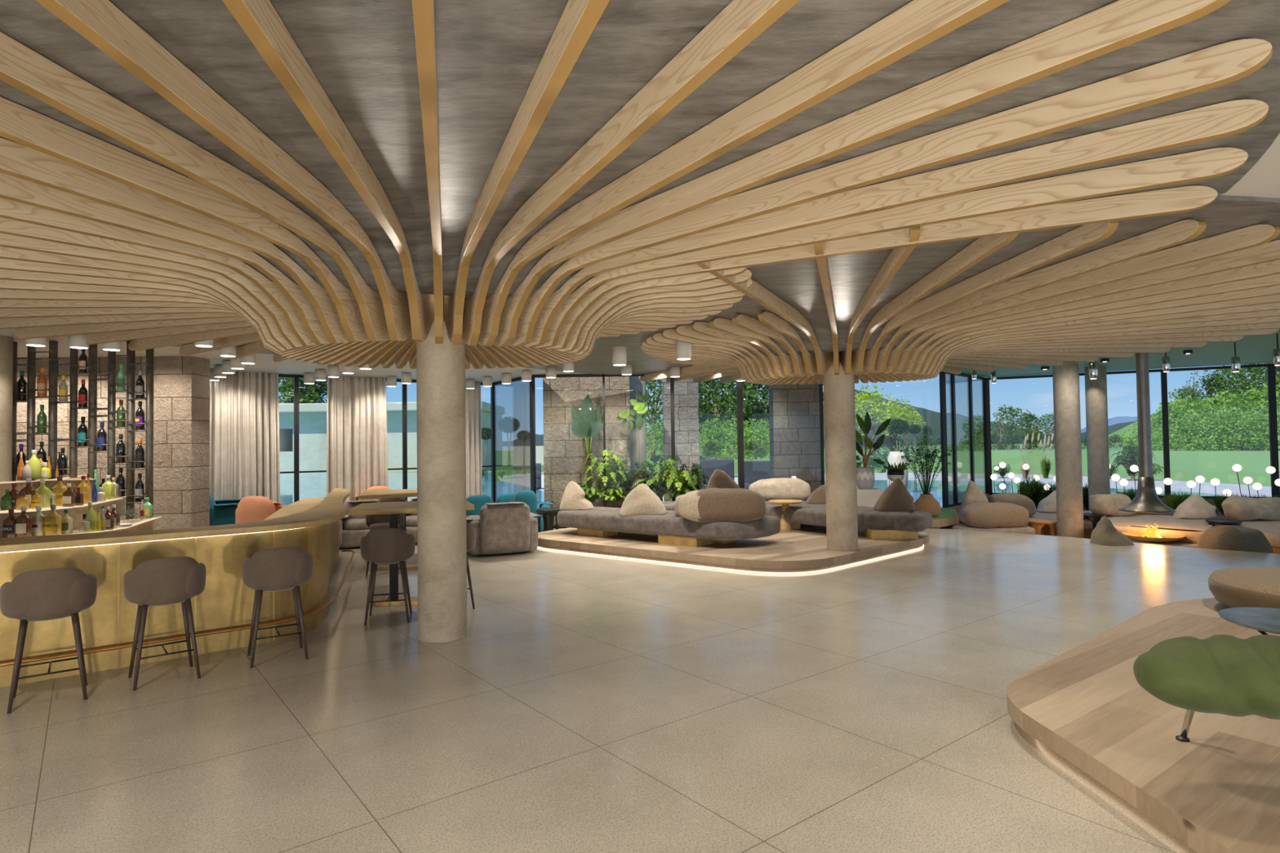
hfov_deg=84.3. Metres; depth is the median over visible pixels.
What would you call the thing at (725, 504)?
cushion
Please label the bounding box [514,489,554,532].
armchair
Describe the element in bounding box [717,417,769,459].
bush
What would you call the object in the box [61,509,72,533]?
bottle
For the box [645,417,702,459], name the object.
bush
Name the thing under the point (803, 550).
platform
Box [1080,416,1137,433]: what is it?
mountain
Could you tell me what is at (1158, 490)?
globe lamp
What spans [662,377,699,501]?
stone pier
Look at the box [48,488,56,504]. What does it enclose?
bottle
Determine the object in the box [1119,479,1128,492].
globe lamp
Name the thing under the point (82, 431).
bottle
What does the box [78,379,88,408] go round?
bottle
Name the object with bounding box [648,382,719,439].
leafy tree
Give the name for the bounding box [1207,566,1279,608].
ottoman
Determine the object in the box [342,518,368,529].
seat cushion
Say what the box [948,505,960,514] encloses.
wall window
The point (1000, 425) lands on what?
slender tree
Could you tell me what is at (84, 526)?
bottle
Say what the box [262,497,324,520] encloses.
countertop
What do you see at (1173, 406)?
leafy tree
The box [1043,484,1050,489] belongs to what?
globe lamp
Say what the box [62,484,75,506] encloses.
bottle
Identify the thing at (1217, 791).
platform
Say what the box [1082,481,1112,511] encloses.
grass tuft
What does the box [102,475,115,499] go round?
bottle
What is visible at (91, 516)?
bottle
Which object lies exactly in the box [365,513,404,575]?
bar stool
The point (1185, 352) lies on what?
spotlight
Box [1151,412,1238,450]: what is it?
bush
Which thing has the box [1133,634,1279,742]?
bench
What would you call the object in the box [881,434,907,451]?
bush
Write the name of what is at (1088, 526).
daybed
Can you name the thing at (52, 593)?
bar stool
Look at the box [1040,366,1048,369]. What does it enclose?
spotlight
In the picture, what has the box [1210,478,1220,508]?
globe lamp
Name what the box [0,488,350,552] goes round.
countertop
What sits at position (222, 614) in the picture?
bar counter
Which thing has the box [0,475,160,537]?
shelf
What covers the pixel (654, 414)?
leafy tree
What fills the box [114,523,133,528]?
dish
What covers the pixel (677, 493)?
palm
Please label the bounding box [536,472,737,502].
terrace
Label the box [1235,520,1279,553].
daybed
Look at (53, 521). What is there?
bottle
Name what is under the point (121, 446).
bottle
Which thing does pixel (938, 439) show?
bush
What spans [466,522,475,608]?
bar stool
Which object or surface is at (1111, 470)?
palm
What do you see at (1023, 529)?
daybed
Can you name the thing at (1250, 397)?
bush
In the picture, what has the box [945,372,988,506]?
window
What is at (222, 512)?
sofa
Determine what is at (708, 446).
bush
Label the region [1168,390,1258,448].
bush
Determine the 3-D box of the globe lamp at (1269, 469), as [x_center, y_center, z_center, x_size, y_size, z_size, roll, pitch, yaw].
[14.953,1.536,16.744,0.178,1.189,0.178,-1,-1,0]
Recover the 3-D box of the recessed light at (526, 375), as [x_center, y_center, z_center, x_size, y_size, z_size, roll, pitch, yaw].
[-2.348,-1.043,14.632,0.210,0.204,0.210,-1,-1,0]
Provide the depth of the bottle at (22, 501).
7.95 m
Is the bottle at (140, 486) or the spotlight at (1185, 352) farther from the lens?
the spotlight at (1185, 352)
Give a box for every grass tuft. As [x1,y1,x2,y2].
[1013,475,1049,507]
[1018,460,1030,478]
[1039,457,1051,478]
[1041,482,1056,500]
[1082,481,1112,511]
[1110,488,1137,501]
[1160,488,1191,510]
[1206,490,1248,510]
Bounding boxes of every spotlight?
[971,369,977,378]
[991,370,996,383]
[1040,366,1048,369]
[1088,360,1097,379]
[1100,358,1109,362]
[1161,352,1170,372]
[1183,350,1192,354]
[1231,342,1240,372]
[1272,333,1279,365]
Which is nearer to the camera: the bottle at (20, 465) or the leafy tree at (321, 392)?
the bottle at (20, 465)
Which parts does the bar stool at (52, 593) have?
armrest, leg, leg, backrest, seat, leg, leg, armrest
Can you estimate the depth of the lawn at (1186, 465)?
31.18 m
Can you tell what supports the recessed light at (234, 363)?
in the ceiling at (1263, 180)
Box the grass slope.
[1108,402,1278,445]
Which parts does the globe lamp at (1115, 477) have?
globe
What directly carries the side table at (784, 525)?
on the platform at (803, 550)
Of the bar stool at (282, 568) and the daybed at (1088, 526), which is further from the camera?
the daybed at (1088, 526)
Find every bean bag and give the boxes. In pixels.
[1088,515,1133,546]
[1197,524,1269,553]
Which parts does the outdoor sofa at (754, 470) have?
armrest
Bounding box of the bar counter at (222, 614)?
[0,488,355,687]
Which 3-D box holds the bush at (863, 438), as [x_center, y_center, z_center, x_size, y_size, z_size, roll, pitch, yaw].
[12.979,1.024,40.979,1.988,1.165,1.264,-1,-2,19]
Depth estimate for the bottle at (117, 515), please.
8.32 m
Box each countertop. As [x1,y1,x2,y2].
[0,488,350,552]
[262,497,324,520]
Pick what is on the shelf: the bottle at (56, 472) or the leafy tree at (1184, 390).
the bottle at (56, 472)
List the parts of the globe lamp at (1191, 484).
globe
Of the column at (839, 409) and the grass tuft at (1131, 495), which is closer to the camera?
the column at (839, 409)
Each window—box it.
[278,373,491,502]
[490,374,536,502]
[533,373,824,528]
[939,371,948,507]
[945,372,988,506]
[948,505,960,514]
[985,363,1279,498]
[1040,497,1219,511]
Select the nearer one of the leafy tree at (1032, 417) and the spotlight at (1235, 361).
the spotlight at (1235, 361)
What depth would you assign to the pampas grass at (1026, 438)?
33.43 m
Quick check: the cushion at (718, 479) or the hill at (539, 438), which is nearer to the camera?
the cushion at (718, 479)
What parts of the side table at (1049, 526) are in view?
leg, leg, leg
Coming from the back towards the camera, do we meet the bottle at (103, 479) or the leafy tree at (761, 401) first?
the leafy tree at (761, 401)
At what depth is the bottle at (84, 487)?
8.74 m
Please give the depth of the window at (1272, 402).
18.49 m
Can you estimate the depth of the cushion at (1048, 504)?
16.73 m
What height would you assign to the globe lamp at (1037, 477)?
0.928 m
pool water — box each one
[280,472,543,508]
[824,480,1223,507]
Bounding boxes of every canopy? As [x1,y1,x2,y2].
[0,0,1279,368]
[519,195,1279,385]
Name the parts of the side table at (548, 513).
leg, leg, leg, leg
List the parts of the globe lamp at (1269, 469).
globe, stem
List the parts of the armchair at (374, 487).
backrest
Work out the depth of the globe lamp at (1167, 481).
17.97 m
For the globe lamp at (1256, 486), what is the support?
on the planter at (1220, 516)
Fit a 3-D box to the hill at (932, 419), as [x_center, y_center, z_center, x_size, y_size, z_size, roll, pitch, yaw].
[165.784,-5.448,420.226,135.237,36.915,240.000,-1,-1,0]
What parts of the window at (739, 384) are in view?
rail, rail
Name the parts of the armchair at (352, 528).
armrest, seat, backrest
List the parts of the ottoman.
seat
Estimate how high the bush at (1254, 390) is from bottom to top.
3.681 m
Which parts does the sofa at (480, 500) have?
backrest, backrest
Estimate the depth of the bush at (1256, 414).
29.85 m
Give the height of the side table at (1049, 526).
0.540 m
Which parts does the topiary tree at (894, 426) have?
stem, crown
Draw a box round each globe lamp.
[990,474,997,494]
[999,462,1006,493]
[999,483,1005,493]
[1008,472,1014,493]
[1013,477,1020,492]
[1022,463,1029,479]
[1032,475,1039,480]
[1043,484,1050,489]
[1111,474,1119,493]
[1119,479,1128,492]
[1129,464,1138,490]
[1155,487,1162,497]
[1163,477,1172,506]
[1186,480,1195,493]
[1195,475,1204,494]
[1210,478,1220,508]
[1222,488,1231,496]
[1231,464,1241,497]
[1243,476,1253,496]
[1252,482,1262,494]
[1266,466,1275,496]
[1274,479,1279,497]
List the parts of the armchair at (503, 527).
armrest, seat, backrest, armrest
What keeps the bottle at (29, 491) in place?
on the shelf
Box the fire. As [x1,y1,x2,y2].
[1139,523,1165,537]
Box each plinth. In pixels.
[857,488,884,506]
[1129,537,1198,547]
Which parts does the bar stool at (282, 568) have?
leg, armrest, leg, seat, backrest, leg, leg, armrest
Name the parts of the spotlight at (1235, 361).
rod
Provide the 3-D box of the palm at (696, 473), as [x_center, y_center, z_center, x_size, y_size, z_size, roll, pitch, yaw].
[1.166,1.277,15.764,0.791,0.921,0.930,-2,-2,28]
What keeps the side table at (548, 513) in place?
on the floor
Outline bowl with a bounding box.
[1122,531,1185,542]
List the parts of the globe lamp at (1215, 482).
globe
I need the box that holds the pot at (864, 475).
[856,466,874,489]
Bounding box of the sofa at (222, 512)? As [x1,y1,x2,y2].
[209,494,241,525]
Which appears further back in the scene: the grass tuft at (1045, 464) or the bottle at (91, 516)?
the grass tuft at (1045, 464)
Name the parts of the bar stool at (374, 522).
leg, armrest, seat, backrest, armrest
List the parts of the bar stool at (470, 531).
backrest, leg, armrest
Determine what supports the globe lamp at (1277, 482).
on the planter at (1220, 516)
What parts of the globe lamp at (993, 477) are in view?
globe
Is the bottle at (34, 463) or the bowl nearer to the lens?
the bottle at (34, 463)
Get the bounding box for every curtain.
[209,371,279,502]
[326,375,387,505]
[465,381,482,497]
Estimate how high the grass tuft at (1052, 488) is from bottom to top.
0.827 m
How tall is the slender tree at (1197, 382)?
3.328 m
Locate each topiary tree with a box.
[481,427,490,479]
[887,418,909,451]
[907,424,921,490]
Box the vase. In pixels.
[913,493,940,517]
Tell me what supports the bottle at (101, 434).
on the rack
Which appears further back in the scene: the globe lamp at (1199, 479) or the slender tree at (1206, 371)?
the slender tree at (1206, 371)
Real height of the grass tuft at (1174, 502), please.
0.653 m
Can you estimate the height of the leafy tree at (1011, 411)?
3.141 m
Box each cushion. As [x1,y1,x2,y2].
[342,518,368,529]
[405,515,417,526]
[560,480,593,510]
[617,483,667,515]
[673,494,684,516]
[678,488,765,522]
[704,469,742,488]
[748,478,810,501]
[804,484,826,503]
[873,478,915,511]
[958,480,988,522]
[962,502,1028,528]
[988,493,1037,517]
[1037,489,1056,512]
[1088,492,1132,516]
[1171,493,1218,519]
[1217,495,1279,520]
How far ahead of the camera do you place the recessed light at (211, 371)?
13.53 m
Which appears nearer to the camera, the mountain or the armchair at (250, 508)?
the armchair at (250, 508)
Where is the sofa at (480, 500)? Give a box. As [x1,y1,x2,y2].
[466,493,516,521]
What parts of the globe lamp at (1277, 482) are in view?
globe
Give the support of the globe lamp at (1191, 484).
on the planter at (1220, 516)
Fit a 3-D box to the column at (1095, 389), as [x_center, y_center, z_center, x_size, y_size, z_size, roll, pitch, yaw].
[11.643,0.524,17.988,0.470,4.070,0.470,-1,-1,0]
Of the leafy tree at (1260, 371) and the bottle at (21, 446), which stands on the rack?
the bottle at (21, 446)
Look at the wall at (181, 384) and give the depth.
11.71 m
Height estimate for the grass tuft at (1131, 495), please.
0.687 m
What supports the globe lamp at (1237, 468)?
on the planter at (1220, 516)
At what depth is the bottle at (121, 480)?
9.86 m
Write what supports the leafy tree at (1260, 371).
on the grass slope
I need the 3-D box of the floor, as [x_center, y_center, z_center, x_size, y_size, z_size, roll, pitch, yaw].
[0.031,2.245,5.543,26.000,0.600,25.200,-1,-1,0]
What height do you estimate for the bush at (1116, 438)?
0.965 m
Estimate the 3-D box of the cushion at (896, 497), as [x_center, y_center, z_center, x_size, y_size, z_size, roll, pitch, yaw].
[4.373,1.174,12.179,0.658,0.568,0.526,-1,-1,0]
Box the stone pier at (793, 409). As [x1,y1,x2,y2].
[768,380,821,501]
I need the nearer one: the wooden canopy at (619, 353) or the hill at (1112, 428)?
the wooden canopy at (619, 353)
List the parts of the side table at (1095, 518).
leg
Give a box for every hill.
[535,404,888,450]
[822,389,1085,445]
[1080,421,1136,441]
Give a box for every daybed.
[556,506,780,546]
[660,501,674,511]
[764,501,932,539]
[938,522,1035,534]
[1023,511,1098,538]
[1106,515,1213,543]
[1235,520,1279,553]
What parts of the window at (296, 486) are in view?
rail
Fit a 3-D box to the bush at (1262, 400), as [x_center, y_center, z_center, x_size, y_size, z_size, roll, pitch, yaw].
[32.266,-0.342,33.626,6.314,3.637,4.747,1,-2,-44]
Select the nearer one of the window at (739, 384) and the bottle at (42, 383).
the bottle at (42, 383)
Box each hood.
[1118,352,1176,513]
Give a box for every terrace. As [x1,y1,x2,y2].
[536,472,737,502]
[824,472,1271,497]
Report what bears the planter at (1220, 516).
on the floor
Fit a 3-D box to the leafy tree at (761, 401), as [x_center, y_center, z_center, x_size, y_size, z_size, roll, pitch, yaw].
[11.017,-2.097,54.114,7.566,8.424,7.259,0,-2,-12]
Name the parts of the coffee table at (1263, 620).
leg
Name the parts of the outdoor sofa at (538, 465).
seat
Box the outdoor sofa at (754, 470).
[743,460,770,488]
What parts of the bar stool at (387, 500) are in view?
backrest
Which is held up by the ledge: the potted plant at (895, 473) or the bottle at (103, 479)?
the potted plant at (895, 473)
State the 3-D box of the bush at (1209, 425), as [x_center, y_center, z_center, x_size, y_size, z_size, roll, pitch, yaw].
[25.702,0.288,32.166,2.821,2.161,3.752,-2,-2,31]
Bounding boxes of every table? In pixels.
[348,488,474,605]
[536,507,559,532]
[768,499,802,530]
[1026,519,1057,536]
[1083,512,1102,529]
[1204,519,1242,526]
[1218,607,1279,635]
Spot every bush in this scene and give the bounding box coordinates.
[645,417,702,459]
[698,417,733,459]
[699,417,757,458]
[702,440,721,457]
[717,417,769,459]
[743,440,767,457]
[744,418,769,460]
[856,434,882,452]
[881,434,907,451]
[907,434,937,453]
[933,438,941,449]
[991,434,1007,449]
[995,434,1023,449]
[1020,434,1040,449]
[1035,434,1054,448]
[1108,434,1131,448]
[1120,413,1185,448]
[1128,400,1210,448]
[1133,431,1163,449]
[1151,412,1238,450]
[1153,395,1244,448]
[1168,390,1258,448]
[1168,408,1246,450]
[1185,386,1279,448]
[1186,407,1279,450]
[1232,383,1279,448]
[1235,404,1279,450]
[1240,410,1279,450]
[1251,382,1279,448]
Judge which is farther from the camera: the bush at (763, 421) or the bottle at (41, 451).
the bush at (763, 421)
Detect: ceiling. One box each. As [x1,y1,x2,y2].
[0,133,1279,382]
[960,328,1279,377]
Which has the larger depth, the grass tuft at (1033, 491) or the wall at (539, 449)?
the wall at (539, 449)
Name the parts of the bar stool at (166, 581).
leg, armrest, leg, seat, backrest, leg, leg, armrest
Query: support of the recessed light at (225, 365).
in the ceiling at (1263, 180)
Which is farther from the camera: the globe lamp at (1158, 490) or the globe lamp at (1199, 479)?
the globe lamp at (1158, 490)
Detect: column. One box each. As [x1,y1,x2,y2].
[0,335,13,509]
[416,320,466,643]
[823,363,857,551]
[1052,360,1084,537]
[1084,366,1110,517]
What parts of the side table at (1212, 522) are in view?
leg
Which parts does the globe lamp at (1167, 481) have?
globe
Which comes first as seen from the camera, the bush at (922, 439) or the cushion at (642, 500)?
the cushion at (642, 500)
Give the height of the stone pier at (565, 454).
3.900 m
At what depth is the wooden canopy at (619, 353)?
7.96 m
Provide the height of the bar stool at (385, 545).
0.982 m
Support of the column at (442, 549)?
on the floor
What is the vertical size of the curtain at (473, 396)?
3.360 m
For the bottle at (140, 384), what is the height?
0.396 m
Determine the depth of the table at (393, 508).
8.34 m
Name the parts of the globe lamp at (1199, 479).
globe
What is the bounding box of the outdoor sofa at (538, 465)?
[535,462,541,488]
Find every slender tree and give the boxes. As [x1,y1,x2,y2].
[991,404,1009,448]
[1028,414,1041,448]
[1182,370,1200,397]
[1202,369,1214,396]
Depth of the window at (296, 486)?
14.89 m
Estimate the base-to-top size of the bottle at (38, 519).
0.318 m
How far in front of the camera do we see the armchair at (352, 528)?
12.74 m
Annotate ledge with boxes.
[930,507,959,527]
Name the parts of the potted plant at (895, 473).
pot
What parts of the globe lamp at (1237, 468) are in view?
globe, stem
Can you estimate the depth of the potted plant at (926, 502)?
15.04 m
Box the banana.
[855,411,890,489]
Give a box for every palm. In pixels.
[577,449,628,504]
[577,483,609,503]
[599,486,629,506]
[608,459,645,500]
[631,454,685,501]
[638,475,664,493]
[659,466,700,495]
[662,487,690,499]
[675,462,708,490]
[991,464,1012,478]
[1109,463,1119,478]
[1110,444,1155,480]
[1134,463,1164,475]
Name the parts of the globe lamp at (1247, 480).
globe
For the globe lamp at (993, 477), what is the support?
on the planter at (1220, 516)
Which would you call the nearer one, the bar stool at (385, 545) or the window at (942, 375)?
the bar stool at (385, 545)
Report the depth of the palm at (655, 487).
15.52 m
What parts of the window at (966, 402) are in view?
rail, rail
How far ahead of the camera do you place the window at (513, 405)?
16.43 m
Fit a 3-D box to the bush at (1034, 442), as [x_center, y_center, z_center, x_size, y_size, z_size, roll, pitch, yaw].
[23.804,0.983,43.014,1.127,1.039,1.773,-2,-2,37]
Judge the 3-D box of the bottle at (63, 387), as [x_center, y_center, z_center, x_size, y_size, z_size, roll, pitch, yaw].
[-8.088,-0.527,9.919,0.101,0.373,0.102,-1,-1,0]
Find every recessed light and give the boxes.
[209,368,220,381]
[213,365,226,377]
[221,360,235,373]
[230,357,244,369]
[303,373,315,384]
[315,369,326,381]
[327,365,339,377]
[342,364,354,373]
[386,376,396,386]
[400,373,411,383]
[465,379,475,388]
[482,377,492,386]
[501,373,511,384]
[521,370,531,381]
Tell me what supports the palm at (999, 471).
on the terrace at (1205, 487)
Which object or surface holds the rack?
on the shelf
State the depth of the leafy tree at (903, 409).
42.90 m
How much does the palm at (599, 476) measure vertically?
1.214 m
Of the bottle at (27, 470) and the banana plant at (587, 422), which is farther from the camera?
the banana plant at (587, 422)
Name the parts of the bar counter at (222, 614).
foot rail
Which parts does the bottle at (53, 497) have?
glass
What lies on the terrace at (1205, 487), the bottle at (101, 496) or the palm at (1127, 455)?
the palm at (1127, 455)
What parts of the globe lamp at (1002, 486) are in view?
globe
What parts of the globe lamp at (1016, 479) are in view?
globe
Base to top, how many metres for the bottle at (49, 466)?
0.300 m
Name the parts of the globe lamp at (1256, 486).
globe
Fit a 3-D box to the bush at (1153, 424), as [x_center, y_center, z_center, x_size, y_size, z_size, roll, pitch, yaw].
[29.322,0.405,40.304,3.955,2.278,2.974,-1,-1,0]
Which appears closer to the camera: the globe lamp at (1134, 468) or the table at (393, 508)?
the table at (393, 508)
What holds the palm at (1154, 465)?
on the terrace at (1205, 487)
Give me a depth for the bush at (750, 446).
32.86 m
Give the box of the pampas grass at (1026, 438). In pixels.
[1019,432,1053,477]
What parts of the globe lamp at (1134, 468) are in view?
globe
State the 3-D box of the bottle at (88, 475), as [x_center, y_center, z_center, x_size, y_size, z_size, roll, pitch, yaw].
[-6.902,0.778,8.845,0.074,0.366,0.074,-1,-1,0]
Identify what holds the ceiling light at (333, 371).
in the ceiling at (1263, 180)
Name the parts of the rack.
post, post, post, post, post, post, post, post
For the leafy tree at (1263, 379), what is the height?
4.929 m
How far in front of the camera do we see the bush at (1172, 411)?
38.21 m
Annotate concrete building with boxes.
[279,400,491,473]
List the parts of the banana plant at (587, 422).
stem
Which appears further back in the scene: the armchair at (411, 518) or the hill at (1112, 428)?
the hill at (1112, 428)
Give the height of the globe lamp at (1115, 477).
0.977 m
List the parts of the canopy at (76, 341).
downlight, downlight, downlight, downlight, downlight, downlight, timber canopy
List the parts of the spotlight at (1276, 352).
rod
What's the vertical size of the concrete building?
5.537 m
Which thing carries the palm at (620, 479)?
in the plant bed
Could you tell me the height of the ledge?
0.190 m
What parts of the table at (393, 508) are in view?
post, plate, plate, post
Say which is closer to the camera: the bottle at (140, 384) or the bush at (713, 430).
the bottle at (140, 384)
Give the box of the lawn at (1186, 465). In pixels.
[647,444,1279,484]
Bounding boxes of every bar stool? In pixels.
[0,567,97,713]
[123,556,205,690]
[242,546,312,667]
[360,528,415,625]
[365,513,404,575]
[376,497,408,528]
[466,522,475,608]
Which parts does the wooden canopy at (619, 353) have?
downlight, downlight, downlight, downlight, downlight, downlight, timber canopy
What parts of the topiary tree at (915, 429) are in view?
stem, crown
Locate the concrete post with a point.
(636, 384)
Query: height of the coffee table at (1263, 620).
0.432 m
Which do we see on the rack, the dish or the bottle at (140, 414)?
the bottle at (140, 414)
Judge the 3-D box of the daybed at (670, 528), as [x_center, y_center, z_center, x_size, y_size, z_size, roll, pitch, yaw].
[0.334,1.697,12.142,4.015,0.433,1.328,-2,-2,36]
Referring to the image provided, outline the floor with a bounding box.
[0,528,1279,852]
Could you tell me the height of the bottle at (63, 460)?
0.381 m
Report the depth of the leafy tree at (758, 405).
49.48 m
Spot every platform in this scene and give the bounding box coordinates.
[537,524,928,574]
[1006,598,1279,852]
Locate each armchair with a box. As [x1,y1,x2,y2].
[235,496,286,523]
[338,499,379,547]
[353,485,405,500]
[405,497,417,542]
[466,502,542,555]
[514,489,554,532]
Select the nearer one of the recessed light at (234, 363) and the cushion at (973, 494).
the recessed light at (234, 363)
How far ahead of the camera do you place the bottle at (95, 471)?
9.41 m
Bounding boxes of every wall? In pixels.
[16,355,209,529]
[535,445,543,465]
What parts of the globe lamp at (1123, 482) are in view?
globe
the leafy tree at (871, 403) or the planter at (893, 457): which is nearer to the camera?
the planter at (893, 457)
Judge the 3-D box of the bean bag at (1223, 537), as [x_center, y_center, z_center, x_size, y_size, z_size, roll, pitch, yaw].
[9.792,2.025,11.667,0.825,0.790,0.835,-1,-1,0]
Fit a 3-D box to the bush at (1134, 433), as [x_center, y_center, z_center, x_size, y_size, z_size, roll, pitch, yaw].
[29.180,0.040,38.980,4.084,3.129,5.432,-1,-2,-7]
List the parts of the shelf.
light panel, light panel, light panel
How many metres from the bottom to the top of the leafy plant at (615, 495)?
0.430 m
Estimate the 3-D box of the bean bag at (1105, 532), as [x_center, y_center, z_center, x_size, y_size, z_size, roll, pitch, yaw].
[8.072,1.994,12.117,0.806,0.922,0.797,-1,-1,0]
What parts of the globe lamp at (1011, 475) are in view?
globe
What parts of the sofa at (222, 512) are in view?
backrest, armrest, armrest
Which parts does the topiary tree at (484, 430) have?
stem, crown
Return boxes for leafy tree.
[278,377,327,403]
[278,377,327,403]
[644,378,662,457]
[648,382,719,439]
[656,378,755,444]
[697,377,768,439]
[720,381,768,442]
[734,383,824,433]
[854,384,905,454]
[877,422,906,448]
[881,398,925,451]
[916,426,937,448]
[990,404,1038,448]
[1014,413,1046,445]
[1031,413,1054,447]
[1151,406,1180,429]
[1168,386,1203,413]
[1195,373,1235,406]
[1200,364,1266,407]
[1222,363,1277,399]
[1237,362,1279,401]
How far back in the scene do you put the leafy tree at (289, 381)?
65.41 m
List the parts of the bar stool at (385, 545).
armrest, leg, leg, backrest, seat, leg, armrest, leg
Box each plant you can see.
[571,395,603,492]
[648,471,666,498]
[882,460,908,484]
[899,442,951,517]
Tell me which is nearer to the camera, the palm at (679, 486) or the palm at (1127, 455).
the palm at (679, 486)
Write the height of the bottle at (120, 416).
0.381 m
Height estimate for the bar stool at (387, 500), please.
0.982 m
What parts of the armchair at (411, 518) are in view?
seat, backrest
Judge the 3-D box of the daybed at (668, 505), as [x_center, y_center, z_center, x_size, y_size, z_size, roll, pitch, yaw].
[0.509,1.766,14.485,1.739,0.413,1.160,-1,-1,0]
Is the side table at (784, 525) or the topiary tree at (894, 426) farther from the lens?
the topiary tree at (894, 426)
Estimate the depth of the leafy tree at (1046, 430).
55.04 m
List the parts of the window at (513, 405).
rail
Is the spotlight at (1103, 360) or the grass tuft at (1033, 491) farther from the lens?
the grass tuft at (1033, 491)
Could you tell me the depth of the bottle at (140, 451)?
9.86 m
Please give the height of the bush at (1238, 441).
2.208 m
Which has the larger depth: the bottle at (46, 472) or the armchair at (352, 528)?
the armchair at (352, 528)
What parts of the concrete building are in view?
cornice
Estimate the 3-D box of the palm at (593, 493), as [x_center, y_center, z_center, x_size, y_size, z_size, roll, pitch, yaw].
[-1.038,1.500,15.624,0.927,0.498,0.918,-1,-2,6]
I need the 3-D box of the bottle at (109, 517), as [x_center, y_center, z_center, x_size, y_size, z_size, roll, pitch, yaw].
[-6.151,1.061,8.174,0.106,0.263,0.082,-1,-1,0]
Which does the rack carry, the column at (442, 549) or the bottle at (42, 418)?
the bottle at (42, 418)
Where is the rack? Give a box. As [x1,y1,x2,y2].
[12,341,154,519]
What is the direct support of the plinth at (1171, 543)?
on the floor
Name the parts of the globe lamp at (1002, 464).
globe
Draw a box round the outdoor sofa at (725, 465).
[699,458,734,488]
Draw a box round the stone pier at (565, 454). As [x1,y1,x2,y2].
[542,376,631,524]
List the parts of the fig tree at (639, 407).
stem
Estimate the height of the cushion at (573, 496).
0.556 m
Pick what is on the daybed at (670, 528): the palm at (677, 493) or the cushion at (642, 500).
the cushion at (642, 500)
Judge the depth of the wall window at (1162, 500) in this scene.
18.05 m
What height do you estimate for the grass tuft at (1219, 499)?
0.615 m
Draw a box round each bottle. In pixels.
[0,488,12,510]
[2,508,16,537]
[8,483,20,509]
[15,444,26,473]
[15,491,29,510]
[15,506,32,537]
[16,370,26,401]
[17,452,24,479]
[20,478,35,508]
[22,460,31,479]
[28,449,41,479]
[29,488,42,508]
[31,506,45,536]
[36,367,47,397]
[36,404,47,433]
[36,441,46,462]
[36,479,50,507]
[37,454,43,467]
[40,462,50,479]
[42,504,62,535]
[46,456,51,478]
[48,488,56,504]
[52,476,66,506]
[55,465,58,478]
[57,448,67,475]
[58,375,67,402]
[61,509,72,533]
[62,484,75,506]
[75,475,90,504]
[75,487,84,506]
[77,416,88,446]
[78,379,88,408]
[78,514,90,533]
[79,348,88,373]
[82,502,97,532]
[86,474,92,502]
[91,479,97,502]
[93,469,99,492]
[96,509,101,531]
[97,422,106,451]
[97,487,106,501]
[99,478,105,487]
[99,506,105,531]
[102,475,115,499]
[104,506,114,529]
[110,504,119,528]
[111,477,119,497]
[115,434,125,462]
[115,467,125,497]
[116,364,125,391]
[116,400,125,426]
[134,438,144,468]
[134,473,144,502]
[135,370,145,399]
[135,400,145,430]
[139,499,144,519]
[143,497,152,517]
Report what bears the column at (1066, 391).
on the floor
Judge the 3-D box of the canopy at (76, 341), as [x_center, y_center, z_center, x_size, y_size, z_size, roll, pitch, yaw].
[-3.099,-1.030,5.919,14.778,0.716,15.295,-1,-1,0]
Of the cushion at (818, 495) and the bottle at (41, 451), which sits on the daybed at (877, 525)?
the cushion at (818, 495)
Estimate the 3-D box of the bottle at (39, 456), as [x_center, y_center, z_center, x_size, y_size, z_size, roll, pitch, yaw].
[-8.178,0.547,9.634,0.131,0.324,0.101,-1,-1,0]
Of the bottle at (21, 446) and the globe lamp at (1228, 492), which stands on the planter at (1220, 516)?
the globe lamp at (1228, 492)
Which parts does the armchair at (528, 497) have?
backrest, seat, armrest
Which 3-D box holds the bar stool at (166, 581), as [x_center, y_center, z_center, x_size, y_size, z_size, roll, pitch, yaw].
[-3.775,1.511,5.621,0.546,0.982,0.480,0,-2,-40]
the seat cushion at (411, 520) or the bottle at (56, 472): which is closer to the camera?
the bottle at (56, 472)
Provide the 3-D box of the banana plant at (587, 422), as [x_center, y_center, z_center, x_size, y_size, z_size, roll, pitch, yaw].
[-1.169,0.492,15.722,0.696,2.425,0.257,-1,-2,-7]
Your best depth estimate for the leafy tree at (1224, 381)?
49.72 m
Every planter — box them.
[886,451,908,488]
[1083,508,1231,519]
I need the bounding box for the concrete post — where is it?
[629,376,646,489]
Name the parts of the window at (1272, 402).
rail, rail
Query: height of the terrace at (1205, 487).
0.050 m
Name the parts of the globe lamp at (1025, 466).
globe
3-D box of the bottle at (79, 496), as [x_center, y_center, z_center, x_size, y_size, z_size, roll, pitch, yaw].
[-6.755,0.839,8.508,0.090,0.221,0.070,-1,-1,0]
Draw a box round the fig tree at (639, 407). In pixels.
[617,391,649,484]

